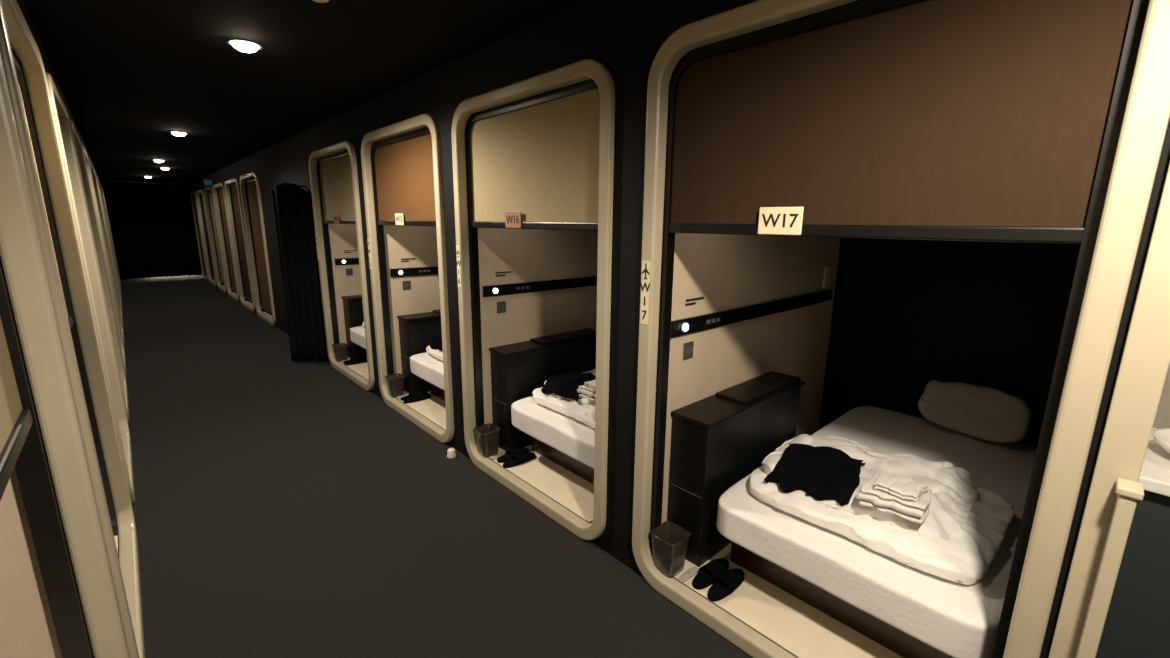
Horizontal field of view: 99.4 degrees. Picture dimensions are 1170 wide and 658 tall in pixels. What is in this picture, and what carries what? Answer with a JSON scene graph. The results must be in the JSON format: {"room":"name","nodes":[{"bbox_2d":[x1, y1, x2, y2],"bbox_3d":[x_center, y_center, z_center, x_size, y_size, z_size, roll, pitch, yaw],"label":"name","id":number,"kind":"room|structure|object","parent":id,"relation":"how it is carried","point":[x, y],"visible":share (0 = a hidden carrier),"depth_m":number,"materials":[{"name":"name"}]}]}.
{"room":"capsule hotel corridor","nodes":[
{"label":"capsule hotel corridor","id":0,"kind":"room"},
{"bbox_2d":[16,0,100,182],"bbox_3d":[-5.083,-0.826,5.187,0.030,2.430,20.600,-10,16,-42],"label":"wall","id":1,"kind":"structure","parent":0,"point":[47,66],"depth_m":2.69,"materials":[{"name":"black paint"}]},
{"bbox_2d":[23,0,582,183],"bbox_3d":[-4.564,-2.183,5.513,6.000,0.100,20.800,-10,16,-42],"label":"ceiling","id":2,"kind":"structure","parent":0,"point":[129,74],"depth_m":2.83,"materials":[{"name":"grey paint"}]},
{"bbox_2d":[101,180,201,278],"bbox_3d":[-10.959,-2.511,12.638,1.654,2.369,0.128,-10,16,-42],"label":"curtain","id":3,"kind":"object","parent":2,"relation":"hanging from","point":[152,224],"visible":0.99,"depth_m":12.60,"materials":[{"name":"black fabric"}]},
{"bbox_2d":[169,131,187,135],"bbox_3d":[-4.260,-2.058,5.201,0.160,0.072,0.160,-10,16,-42],"label":"recessed light","id":4,"kind":"object","parent":2,"relation":"in","point":[177,133],"depth_m":5.17,"materials":[{"name":"white"}]},
{"bbox_2d":[226,38,262,52],"bbox_3d":[-1.749,-1.465,2.550,0.160,0.072,0.160,-10,16,-42],"label":"recessed light","id":5,"kind":"object","parent":2,"relation":"in","point":[244,45],"depth_m":2.52,"materials":[{"name":"white"}]},
{"bbox_2d":[312,0,328,2],"bbox_3d":[-1.049,-1.314,1.949,0.106,0.035,0.106,-10,16,-42],"label":"smoke detector","id":6,"kind":"object","parent":2,"relation":"attached to","point":[319,1],"visible":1,"depth_m":1.97,"materials":[{"name":"beige plastic"}]},
{"bbox_2d":[120,275,752,657],"bbox_3d":[-4.591,0.291,6.042,6.000,0.100,20.800,-10,16,-42],"label":"floor","id":7,"kind":"structure","parent":0,"point":[282,508],"depth_m":2.52,"materials":[{"name":"grey carpet"}]},
{"bbox_2d":[0,54,130,657],"bbox_3d":[-1.520,0.409,0.140,1.890,2.200,1.290,-10,16,-42],"label":"cabin","id":8,"kind":"object","parent":7,"relation":"on","point":[59,599],"visible":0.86,"depth_m":1.17,"materials":[{"name":"beige plastic"}]},
{"bbox_2d":[0,317,32,500],"bbox_3d":[-0.898,-0.203,0.591,0.078,1.049,1.134,-10,16,-42],"label":"roller blind","id":9,"kind":"object","parent":8,"relation":"attached to","point":[16,422],"visible":1,"depth_m":1.00,"materials":[{"name":"black"}]},
{"bbox_2d":[0,0,144,657],"bbox_3d":[-2.520,0.172,1.198,1.890,2.200,1.290,-10,16,-42],"label":"cabin","id":10,"kind":"object","parent":7,"relation":"on","point":[22,62],"visible":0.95,"depth_m":2.06,"materials":[{"name":"beige plastic"}]},
{"bbox_2d":[18,82,73,329],"bbox_3d":[-1.897,-0.440,1.649,0.078,1.049,1.134,-10,16,-42],"label":"roller blind","id":11,"kind":"object","parent":10,"relation":"attached to","point":[70,319],"visible":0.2,"depth_m":2.07,"materials":[{"name":"black"}]},
{"bbox_2d":[45,72,134,503],"bbox_3d":[-3.520,-0.065,2.256,1.890,2.200,1.290,-10,16,-42],"label":"cabin","id":12,"kind":"object","parent":7,"relation":"on","point":[60,111],"visible":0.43,"depth_m":3.16,"materials":[{"name":"beige plastic"}]},
{"bbox_2d":[69,119,129,423],"bbox_3d":[-4.520,-0.302,3.315,1.890,2.200,1.290,-10,16,-42],"label":"cabin","id":13,"kind":"object","parent":7,"relation":"on","point":[78,148],"visible":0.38,"depth_m":4.25,"materials":[{"name":"beige plastic"}]},
{"bbox_2d":[81,143,126,377],"bbox_3d":[-5.519,-0.539,4.373,1.890,2.200,1.290,-10,16,-42],"label":"cabin","id":14,"kind":"object","parent":7,"relation":"on","point":[86,160],"visible":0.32,"depth_m":5.32,"materials":[{"name":"beige plastic"}]},
{"bbox_2d":[88,158,124,349],"bbox_3d":[-6.519,-0.776,5.431,1.890,2.200,1.290,-10,16,-42],"label":"cabin","id":15,"kind":"object","parent":7,"relation":"on","point":[90,164],"visible":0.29,"depth_m":6.38,"materials":[{"name":"beige plastic"}]},
{"bbox_2d":[93,168,123,329],"bbox_3d":[-7.519,-1.013,6.490,1.890,2.200,1.290,-10,16,-42],"label":"cabin","id":16,"kind":"object","parent":7,"relation":"on","point":[93,168],"visible":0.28,"depth_m":7.45,"materials":[{"name":"beige plastic"}]},
{"bbox_2d":[96,175,122,314],"bbox_3d":[-8.518,-1.250,7.548,1.890,2.200,1.290,-10,16,-42],"label":"cabin","id":17,"kind":"object","parent":7,"relation":"on","point":[96,175],"visible":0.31,"depth_m":8.50,"materials":[{"name":"beige plastic"}]},
{"bbox_2d":[99,181,121,301],"bbox_3d":[-9.518,-1.487,8.607,1.890,2.200,1.290,-10,16,-42],"label":"cabin","id":18,"kind":"object","parent":7,"relation":"on","point":[99,181],"visible":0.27,"depth_m":9.58,"materials":[{"name":"beige plastic"}]},
{"bbox_2d":[101,185,120,289],"bbox_3d":[-10.518,-1.724,9.665,1.890,2.200,1.290,-10,16,-42],"label":"cabin","id":19,"kind":"object","parent":7,"relation":"on","point":[101,185],"visible":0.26,"depth_m":10.64,"materials":[{"name":"beige plastic"}]},
{"bbox_2d":[102,188,120,285],"bbox_3d":[-11.517,-1.960,10.723,1.890,2.200,1.290,-10,16,-42],"label":"cabin","id":20,"kind":"object","parent":7,"relation":"on","point":[102,188],"visible":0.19,"depth_m":11.70,"materials":[{"name":"beige plastic"}]},
{"bbox_2d":[190,192,208,280],"bbox_3d":[-9.279,-2.512,13.418,1.890,2.200,1.290,-10,16,-42],"label":"cabin","id":21,"kind":"object","parent":7,"relation":"on","point":[193,194],"visible":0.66,"depth_m":13.11,"materials":[{"name":"beige plastic"}]},
{"bbox_2d":[194,197,205,272],"bbox_3d":[-9.896,-2.429,12.853,0.078,2.009,1.134,-10,16,-42],"label":"roller blind","id":22,"kind":"object","parent":21,"relation":"attached to","point":[194,197],"visible":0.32,"depth_m":13.12,"materials":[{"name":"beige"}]},
{"bbox_2d":[196,189,216,285],"bbox_3d":[-8.279,-2.275,12.359,1.890,2.200,1.290,-10,16,-42],"label":"cabin","id":23,"kind":"object","parent":7,"relation":"on","point":[200,192],"visible":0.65,"depth_m":12.07,"materials":[{"name":"beige plastic"}]},
{"bbox_2d":[201,195,214,278],"bbox_3d":[-8.896,-2.192,11.795,0.078,2.009,1.134,-10,16,-42],"label":"roller blind","id":24,"kind":"object","parent":23,"relation":"attached to","point":[202,202],"visible":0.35,"depth_m":12.03,"materials":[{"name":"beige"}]},
{"bbox_2d":[204,186,226,292],"bbox_3d":[-7.280,-2.038,11.301,1.890,2.200,1.290,-10,16,-42],"label":"cabin","id":25,"kind":"object","parent":7,"relation":"on","point":[207,190],"visible":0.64,"depth_m":11.00,"materials":[{"name":"beige plastic"}]},
{"bbox_2d":[209,192,224,284],"bbox_3d":[-7.897,-1.955,10.736,0.078,2.009,1.134,-10,16,-42],"label":"roller blind","id":26,"kind":"object","parent":25,"relation":"attached to","point":[210,194],"visible":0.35,"depth_m":10.94,"materials":[{"name":"black"}]},
{"bbox_2d":[213,182,239,301],"bbox_3d":[-6.280,-1.801,10.243,1.890,2.200,1.290,-10,16,-42],"label":"cabin","id":27,"kind":"object","parent":7,"relation":"on","point":[235,295],"visible":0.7,"depth_m":9.93,"materials":[{"name":"beige plastic"}]},
{"bbox_2d":[219,189,236,291],"bbox_3d":[-6.897,-1.718,9.678,0.078,2.009,1.134,-10,16,-42],"label":"roller blind","id":28,"kind":"object","parent":27,"relation":"attached to","point":[221,196],"visible":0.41,"depth_m":9.86,"materials":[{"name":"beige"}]},
{"bbox_2d":[225,178,254,311],"bbox_3d":[-5.280,-1.564,9.184,1.890,2.200,1.290,-10,16,-42],"label":"cabin","id":29,"kind":"object","parent":7,"relation":"on","point":[230,183],"visible":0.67,"depth_m":8.86,"materials":[{"name":"beige plastic"}]},
{"bbox_2d":[231,186,251,301],"bbox_3d":[-5.897,-1.482,8.620,0.078,2.009,1.134,-10,16,-42],"label":"roller blind","id":30,"kind":"object","parent":29,"relation":"attached to","point":[234,191],"visible":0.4,"depth_m":8.77,"materials":[{"name":"black"}]},
{"bbox_2d":[240,172,275,325],"bbox_3d":[-4.281,-1.327,8.126,1.890,2.200,1.290,-10,16,-42],"label":"cabin","id":31,"kind":"object","parent":7,"relation":"on","point":[268,317],"visible":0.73,"depth_m":7.79,"materials":[{"name":"beige plastic"}]},
{"bbox_2d":[247,181,271,313],"bbox_3d":[-4.898,-1.245,7.561,0.078,2.009,1.134,-10,16,-42],"label":"roller blind","id":32,"kind":"object","parent":31,"relation":"attached to","point":[251,186],"visible":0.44,"depth_m":7.68,"materials":[{"name":"brown"}]},
{"bbox_2d":[309,140,373,390],"bbox_3d":[-1.654,-0.705,5.346,1.890,2.200,1.290,-10,16,-42],"label":"cabin","id":33,"kind":"object","parent":7,"relation":"on","point":[333,240],"visible":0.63,"depth_m":5.14,"materials":[{"name":"beige plastic"}]},
{"bbox_2d":[315,234,318,258],"bbox_3d":[-2.764,-0.853,5.119,0.003,0.250,0.054,-10,16,-42],"label":"number plate","id":34,"kind":"object","parent":33,"relation":"attached to","point":[315,234],"visible":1,"depth_m":5.12,"materials":[{"name":"beige"}]},
{"bbox_2d":[320,155,355,223],"bbox_3d":[-2.264,-1.299,4.636,0.078,0.624,1.134,-10,16,-42],"label":"roller blind","id":35,"kind":"object","parent":33,"relation":"attached to","point":[336,174],"visible":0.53,"depth_m":4.65,"materials":[{"name":"beige"}]},
{"bbox_2d":[333,214,338,223],"bbox_3d":[-2.381,-1.054,4.748,0.007,0.086,0.144,-10,16,-42],"label":"number sign","id":36,"kind":"object","parent":35,"relation":"attached to","point":[336,216],"visible":1,"depth_m":4.74,"materials":[{"name":"brown"}]},
{"bbox_2d":[332,343,347,361],"bbox_3d":[-2.632,0.252,5.333,0.136,0.171,0.136,-10,16,-42],"label":"wastebasket","id":37,"kind":"object","parent":33,"relation":"on","point":[340,349],"visible":1,"depth_m":5.29,"materials":[{"name":"grey plastic"}]},
{"bbox_2d":[335,250,358,275],"bbox_3d":[-2.031,-0.802,5.788,1.650,0.266,0.022,-10,16,-42],"label":"control panel","id":38,"kind":"object","parent":33,"relation":"attached to","point":[339,261],"depth_m":5.33,"materials":[{"name":"black plastic"}]},
{"bbox_2d":[346,268,352,275],"bbox_3d":[-2.545,-0.617,5.356,0.070,0.075,0.006,-10,16,-42],"label":"outlet plate","id":39,"kind":"object","parent":38,"relation":"attached to","point":[349,271],"depth_m":5.35,"materials":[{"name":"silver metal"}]},
{"bbox_2d":[341,295,366,357],"bbox_3d":[-2.237,-0.072,5.629,0.880,0.692,0.203,-10,16,-42],"label":"base cabinet","id":40,"kind":"object","parent":33,"relation":"on","point":[352,305],"visible":0.27,"depth_m":5.33,"materials":[{"name":"black wood"}]},
{"bbox_2d":[343,357,366,364],"bbox_3d":[-2.435,0.330,5.267,0.250,0.052,0.162,-10,16,-42],"label":"slippers","id":41,"kind":"object","parent":33,"relation":"on","point":[353,360],"visible":0.97,"depth_m":5.23,"materials":[{"name":"black fabric"}]},
{"bbox_2d":[350,326,365,348],"bbox_3d":[-1.554,0.124,5.466,1.708,0.390,0.944,-10,16,-42],"label":"bed","id":42,"kind":"object","parent":33,"relation":"on","point":[357,334],"visible":0.12,"depth_m":5.01,"materials":[{"name":"white fabric"}]},
{"bbox_2d":[361,114,453,442],"bbox_3d":[-0.655,-0.468,4.287,1.890,2.200,1.290,-10,16,-42],"label":"cabin","id":43,"kind":"object","parent":7,"relation":"on","point":[389,244],"visible":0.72,"depth_m":4.09,"materials":[{"name":"beige plastic"}]},
{"bbox_2d":[367,238,371,268],"bbox_3d":[-1.764,-0.616,4.060,0.003,0.250,0.054,-10,16,-42],"label":"number plate","id":44,"kind":"object","parent":43,"relation":"attached to","point":[367,238],"visible":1,"depth_m":4.06,"materials":[{"name":"beige"}]},
{"bbox_2d":[385,373,404,397],"bbox_3d":[-1.632,0.489,4.275,0.136,0.171,0.136,-10,16,-42],"label":"wastebasket","id":45,"kind":"object","parent":43,"relation":"on","point":[395,382],"visible":1,"depth_m":4.24,"materials":[{"name":"grey plastic"}]},
{"bbox_2d":[375,133,435,226],"bbox_3d":[-1.265,-1.062,3.578,0.078,0.624,1.134,-10,16,-42],"label":"roller blind","id":46,"kind":"object","parent":43,"relation":"attached to","point":[404,172],"visible":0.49,"depth_m":3.55,"materials":[{"name":"brown fabric"}]},
{"bbox_2d":[395,213,403,224],"bbox_3d":[-1.381,-0.817,3.690,0.007,0.086,0.144,-10,16,-42],"label":"number sign","id":47,"kind":"object","parent":46,"relation":"attached to","point":[399,219],"visible":1,"depth_m":3.68,"materials":[{"name":"beige"}]},
{"bbox_2d":[390,258,438,289],"bbox_3d":[-1.032,-0.565,4.730,1.650,0.266,0.022,-10,16,-42],"label":"control panel","id":48,"kind":"object","parent":43,"relation":"attached to","point":[399,272],"depth_m":4.30,"materials":[{"name":"black plastic"}]},
{"bbox_2d":[402,281,410,289],"bbox_3d":[-1.546,-0.380,4.297,0.070,0.075,0.006,-10,16,-42],"label":"outlet plate","id":49,"kind":"object","parent":48,"relation":"attached to","point":[406,284],"depth_m":4.29,"materials":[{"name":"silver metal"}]},
{"bbox_2d":[400,391,430,403],"bbox_3d":[-1.436,0.567,4.209,0.250,0.052,0.162,-10,16,-42],"label":"slippers","id":50,"kind":"object","parent":43,"relation":"on","point":[412,397],"visible":1,"depth_m":4.18,"materials":[{"name":"black fabric"}]},
{"bbox_2d":[397,309,441,392],"bbox_3d":[-1.237,0.165,4.570,0.880,0.692,0.203,-10,16,-42],"label":"base cabinet","id":51,"kind":"object","parent":43,"relation":"on","point":[417,331],"visible":0.37,"depth_m":4.29,"materials":[{"name":"black wood"}]},
{"bbox_2d":[410,352,444,400],"bbox_3d":[-0.554,0.361,4.407,1.708,0.390,0.944,-10,16,-42],"label":"bed","id":52,"kind":"object","parent":43,"relation":"on","point":[425,366],"visible":0.14,"depth_m":3.94,"materials":[{"name":"white fabric"}]},
{"bbox_2d":[426,345,442,360],"bbox_3d":[-0.847,0.159,4.108,0.750,0.126,0.859,-10,16,-42],"label":"duvet","id":53,"kind":"object","parent":52,"relation":"on","point":[436,353],"visible":0.05,"depth_m":4.00,"materials":[{"name":"white fabric"}]},
{"bbox_2d":[430,337,442,349],"bbox_3d":[-1.055,0.103,4.128,0.338,0.087,0.404,9,15,35],"label":"folded pajamas","id":54,"kind":"object","parent":53,"relation":"on","point":[437,343],"visible":0.12,"depth_m":4.05,"materials":[{"name":"black fabric"}]},
{"bbox_2d":[447,448,455,458],"bbox_3d":[-0.896,0.831,3.326,0.064,0.055,0.064,-10,16,-42],"label":"stopper","id":55,"kind":"object","parent":7,"relation":"on","point":[451,454],"visible":1,"depth_m":3.31,"materials":[{"name":"beige plastic"}]},
{"bbox_2d":[451,59,614,540],"bbox_3d":[0.345,-0.231,3.229,1.890,2.200,1.290,-10,16,-42],"label":"cabin","id":56,"kind":"object","parent":7,"relation":"on","point":[577,504],"visible":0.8,"depth_m":3.00,"materials":[{"name":"beige plastic"}]},
{"bbox_2d":[456,245,460,286],"bbox_3d":[-0.764,-0.379,3.002,0.003,0.250,0.054,-10,16,-42],"label":"number plate","id":57,"kind":"object","parent":56,"relation":"attached to","point":[457,246],"visible":1,"depth_m":3.00,"materials":[{"name":"beige"}]},
{"bbox_2d":[474,423,499,457],"bbox_3d":[-0.632,0.726,3.217,0.136,0.171,0.136,-10,16,-42],"label":"wastebasket","id":58,"kind":"object","parent":56,"relation":"on","point":[487,435],"visible":1,"depth_m":3.18,"materials":[{"name":"grey plastic"}]},
{"bbox_2d":[490,452,504,458],"bbox_3d":[-0.557,0.811,3.182,0.119,0.016,0.035,-10,16,-42],"label":"plastic wrapper","id":59,"kind":"object","parent":56,"relation":"on","point":[502,453],"visible":0.96,"depth_m":3.17,"materials":[{"name":"beige"}]},
{"bbox_2d":[497,301,505,312],"bbox_3d":[-0.546,-0.143,3.239,0.070,0.075,0.006,-10,16,-42],"label":"outlet plate","id":60,"kind":"object","parent":56,"relation":"attached to","point":[501,306],"depth_m":3.24,"materials":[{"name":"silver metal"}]},
{"bbox_2d":[497,448,535,467],"bbox_3d":[-0.436,0.803,3.150,0.250,0.052,0.162,-10,16,-42],"label":"slippers","id":61,"kind":"object","parent":56,"relation":"on","point":[515,457],"visible":1,"depth_m":3.12,"materials":[{"name":"black fabric"}]},
{"bbox_2d":[470,89,599,230],"bbox_3d":[-0.265,-0.826,2.520,0.078,0.624,1.134,-10,16,-42],"label":"roller blind","id":62,"kind":"object","parent":56,"relation":"attached to","point":[540,161],"visible":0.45,"depth_m":2.43,"materials":[{"name":"beige fabric"}]},
{"bbox_2d":[505,211,520,227],"bbox_3d":[-0.382,-0.580,2.631,0.007,0.086,0.144,-10,16,-42],"label":"number sign","id":63,"kind":"object","parent":62,"relation":"attached to","point":[512,218],"visible":1,"depth_m":2.63,"materials":[{"name":"brown"}]},
{"bbox_2d":[483,271,596,312],"bbox_3d":[-0.032,-0.328,3.672,1.650,0.266,0.022,-10,16,-42],"label":"control panel","id":64,"kind":"object","parent":56,"relation":"attached to","point":[526,287],"depth_m":3.36,"materials":[{"name":"black plastic"}]},
{"bbox_2d":[489,328,595,450],"bbox_3d":[-0.238,0.402,3.512,0.880,0.692,0.203,-10,16,-42],"label":"base cabinet","id":65,"kind":"object","parent":56,"relation":"on","point":[517,369],"visible":0.63,"depth_m":3.27,"materials":[{"name":"black wood"}]},
{"bbox_2d":[511,396,594,483],"bbox_3d":[0.446,0.598,3.349,1.709,0.390,0.943,-10,16,-42],"label":"bed","id":66,"kind":"object","parent":56,"relation":"on","point":[566,441],"visible":0.21,"depth_m":2.85,"materials":[{"name":"white fabric"}]},
{"bbox_2d":[532,369,595,428],"bbox_3d":[0.152,0.395,3.044,0.749,0.131,0.841,-10,16,-42],"label":"duvet","id":67,"kind":"object","parent":66,"relation":"on","point":[583,410],"visible":0.17,"depth_m":2.85,"materials":[{"name":"white fabric"}]},
{"bbox_2d":[541,370,595,401],"bbox_3d":[-0.062,0.338,3.064,0.320,0.088,0.405,9,15,34],"label":"folded pajamas","id":68,"kind":"object","parent":67,"relation":"on","point":[566,385],"visible":0.8,"depth_m":3.00,"materials":[{"name":"black fabric"}]},
{"bbox_2d":[577,379,595,400],"bbox_3d":[0.092,0.337,2.796,0.198,0.091,0.217,-10,16,-42],"label":"folded towel","id":69,"kind":"object","parent":67,"relation":"on","point":[587,390],"visible":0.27,"depth_m":2.76,"materials":[{"name":"white fabric"}]},
{"bbox_2d":[632,0,1169,657],"bbox_3d":[1.349,0.007,2.166,1.890,2.200,1.302,-10,16,-42],"label":"cabin","id":70,"kind":"object","parent":7,"relation":"on","point":[1037,323],"visible":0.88,"depth_m":2.08,"materials":[{"name":"beige plastic"}]},
{"bbox_2d":[640,260,650,324],"bbox_3d":[0.235,-0.142,1.944,0.003,0.250,0.054,-10,16,-42],"label":"number plate","id":71,"kind":"object","parent":70,"relation":"attached to","point":[645,283],"visible":1,"depth_m":1.94,"materials":[{"name":"beige plastic"}]},
{"bbox_2d":[650,521,690,577],"bbox_3d":[0.367,0.963,2.158,0.136,0.171,0.136,-10,16,-42],"label":"wastebasket","id":72,"kind":"object","parent":70,"relation":"on","point":[670,540],"visible":1,"depth_m":2.13,"materials":[{"name":"grey plastic"}]},
{"bbox_2d":[679,566,697,581],"bbox_3d":[0.443,1.049,2.123,0.121,0.015,0.036,-10,16,-42],"label":"plastic wrapper","id":73,"kind":"object","parent":70,"relation":"on","point":[689,573],"visible":1,"depth_m":2.12,"materials":[{"name":"beige"}]},
{"bbox_2d":[683,341,693,359],"bbox_3d":[0.454,0.094,2.181,0.070,0.075,0.006,-10,16,-42],"label":"outlet plate","id":74,"kind":"object","parent":70,"relation":"attached to","point":[687,347],"depth_m":2.17,"materials":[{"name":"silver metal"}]},
{"bbox_2d":[692,558,744,601],"bbox_3d":[0.564,1.040,2.092,0.250,0.052,0.162,-10,16,-42],"label":"slippers","id":75,"kind":"object","parent":70,"relation":"on","point":[723,581],"visible":1,"depth_m":2.07,"materials":[{"name":"black fabric"}]},
{"bbox_2d":[667,371,804,566],"bbox_3d":[0.762,0.638,2.454,0.880,0.692,0.203,-10,16,-42],"label":"base cabinet","id":76,"kind":"object","parent":70,"relation":"on","point":[719,439],"visible":0.88,"depth_m":2.21,"materials":[{"name":"black wood"}]},
{"bbox_2d":[670,289,832,359],"bbox_3d":[0.968,-0.091,2.613,1.650,0.266,0.022,-10,16,-42],"label":"control panel","id":77,"kind":"object","parent":70,"relation":"attached to","point":[680,327],"depth_m":2.39,"materials":[{"name":"black plastic"}]},
{"bbox_2d":[683,324,688,330],"bbox_3d":[0.428,-0.007,2.114,0.032,0.032,0.010,-10,16,-42],"label":"lamp","id":78,"kind":"object","parent":77,"relation":"attached to","point":[685,326],"depth_m":2.11,"materials":[{"name":"white"}]},
{"bbox_2d":[823,266,831,287],"bbox_3d":[1.499,-0.323,3.070,0.080,0.130,0.012,-10,16,-42],"label":"wall switch","id":79,"kind":"object","parent":70,"relation":"attached to","point":[827,272],"visible":1,"depth_m":3.06,"materials":[{"name":"beige plastic"}]},
{"bbox_2d":[716,406,1036,657],"bbox_3d":[1.445,0.835,2.291,1.709,0.390,0.946,-10,16,-42],"label":"bed","id":80,"kind":"object","parent":70,"relation":"on","point":[911,612],"visible":0.58,"depth_m":1.80,"materials":[{"name":"white fabric"}]},
{"bbox_2d":[749,434,1014,584],"bbox_3d":[1.152,0.629,1.993,0.738,0.135,0.849,-10,16,-42],"label":"duvet","id":81,"kind":"object","parent":80,"relation":"on","point":[966,526],"visible":0.77,"depth_m":1.79,"materials":[{"name":"white fabric"}]},
{"bbox_2d":[764,443,864,505],"bbox_3d":[0.944,0.572,2.013,0.317,0.090,0.388,10,15,36],"label":"folded pajamas","id":82,"kind":"object","parent":81,"relation":"on","point":[824,472],"visible":1,"depth_m":1.97,"materials":[{"name":"black fabric"}]},
{"bbox_2d":[856,470,931,523],"bbox_3d":[1.086,0.571,1.738,0.210,0.091,0.205,11,16,40],"label":"folded towel","id":83,"kind":"object","parent":81,"relation":"on","point":[906,498],"visible":1,"depth_m":1.69,"materials":[{"name":"white fabric"}]},
{"bbox_2d":[918,380,1032,442],"bbox_3d":[2.050,0.428,2.624,0.202,0.267,0.470,-10,16,-40],"label":"pillow","id":84,"kind":"object","parent":80,"relation":"on","point":[987,413],"visible":1,"depth_m":2.57,"materials":[{"name":"fabric"}]},
{"bbox_2d":[669,0,1133,243],"bbox_3d":[0.739,-0.588,1.457,0.078,0.624,1.146,-10,16,-42],"label":"roller blind","id":85,"kind":"object","parent":70,"relation":"attached to","point":[949,120],"visible":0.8,"depth_m":1.29,"materials":[{"name":"brown fabric"}]},
{"bbox_2d":[758,207,803,234],"bbox_3d":[0.618,-0.343,1.573,0.007,0.086,0.144,-10,16,-42],"label":"number sign","id":86,"kind":"object","parent":85,"relation":"attached to","point":[772,220],"visible":1,"depth_m":1.57,"materials":[{"name":"beige"}]},
{"bbox_2d":[1075,478,1143,657],"bbox_3d":[1.101,0.824,1.115,0.062,1.037,0.038,-10,16,-42],"label":"post","id":87,"kind":"object","parent":7,"relation":"on","point":[1128,492],"visible":1,"depth_m":1.03,"materials":[{"name":"beige plastic"}]},
{"bbox_2d":[1096,428,1169,657],"bbox_3d":[2.369,0.885,1.244,0.600,0.890,1.529,-10,16,-42],"label":"vanity cabinet","id":88,"kind":"object","parent":7,"relation":"on","point":[1137,622],"depth_m":1.55,"materials":[{"name":"grey"}]},
{"bbox_2d":[1138,428,1169,496],"bbox_3d":[2.373,0.538,1.170,0.600,0.040,1.529,-10,16,-42],"label":"countertop","id":89,"kind":"structure","parent":88,"relation":"on","point":[1155,471],"depth_m":1.52,"materials":[{"name":"white"}]},
{"bbox_2d":[1153,428,1169,453],"bbox_3d":[1.989,0.402,1.522,0.310,0.070,0.341,-10,16,-42],"label":"basin","id":90,"kind":"object","parent":88,"relation":"in","point":[1161,441],"depth_m":1.64,"materials":[{"name":"white ceramic"}]},
{"bbox_2d":[189,0,1169,655],"bbox_3d":[-4.831,-1.293,7.387,0.030,2.430,17.635,-10,16,-42],"label":"wall","id":91,"kind":"structure","parent":0,"point":[626,36],"depth_m":2.24,"materials":[{"name":"black paint"}]},
{"bbox_2d":[203,179,212,185],"bbox_3d":[-7.555,-2.938,9.944,0.134,0.120,0.065,-10,16,-42],"label":"exit sign","id":92,"kind":"object","parent":91,"relation":"attached to","point":[207,182],"visible":1,"depth_m":9.93,"materials":[{"name":"teal plastic"}]},
{"bbox_2d":[272,183,326,361],"bbox_3d":[-3.100,-0.592,5.389,0.413,1.910,0.266,-2,12,-13],"label":"curtain","id":93,"kind":"object","parent":91,"relation":"hanging from","point":[291,203],"visible":1,"depth_m":5.32,"materials":[{"name":"black fabric"}]},
{"bbox_2d":[1040,121,1169,657],"bbox_3d":[1.117,0.124,1.056,0.014,2.430,0.012,-10,16,-42],"label":"trim","id":94,"kind":"structure","parent":91,"relation":"attached to","point":[1165,156],"depth_m":1.05,"materials":[{"name":"black paint"}]},
{"bbox_2d":[1048,162,1169,657],"bbox_3d":[1.165,0.126,1.048,0.118,2.430,0.064,-10,16,-42],"label":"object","id":95,"kind":"structure","parent":91,"relation":"attached to","point":[1145,360],"depth_m":1.02,"materials":[{"name":"beige plastic"}]},
{"bbox_2d":[1153,364,1169,427],"bbox_3d":[3.596,0.098,1.300,0.100,2.430,2.960,-10,16,-42],"label":"wall","id":96,"kind":"structure","parent":0,"point":[1162,419],"depth_m":2.29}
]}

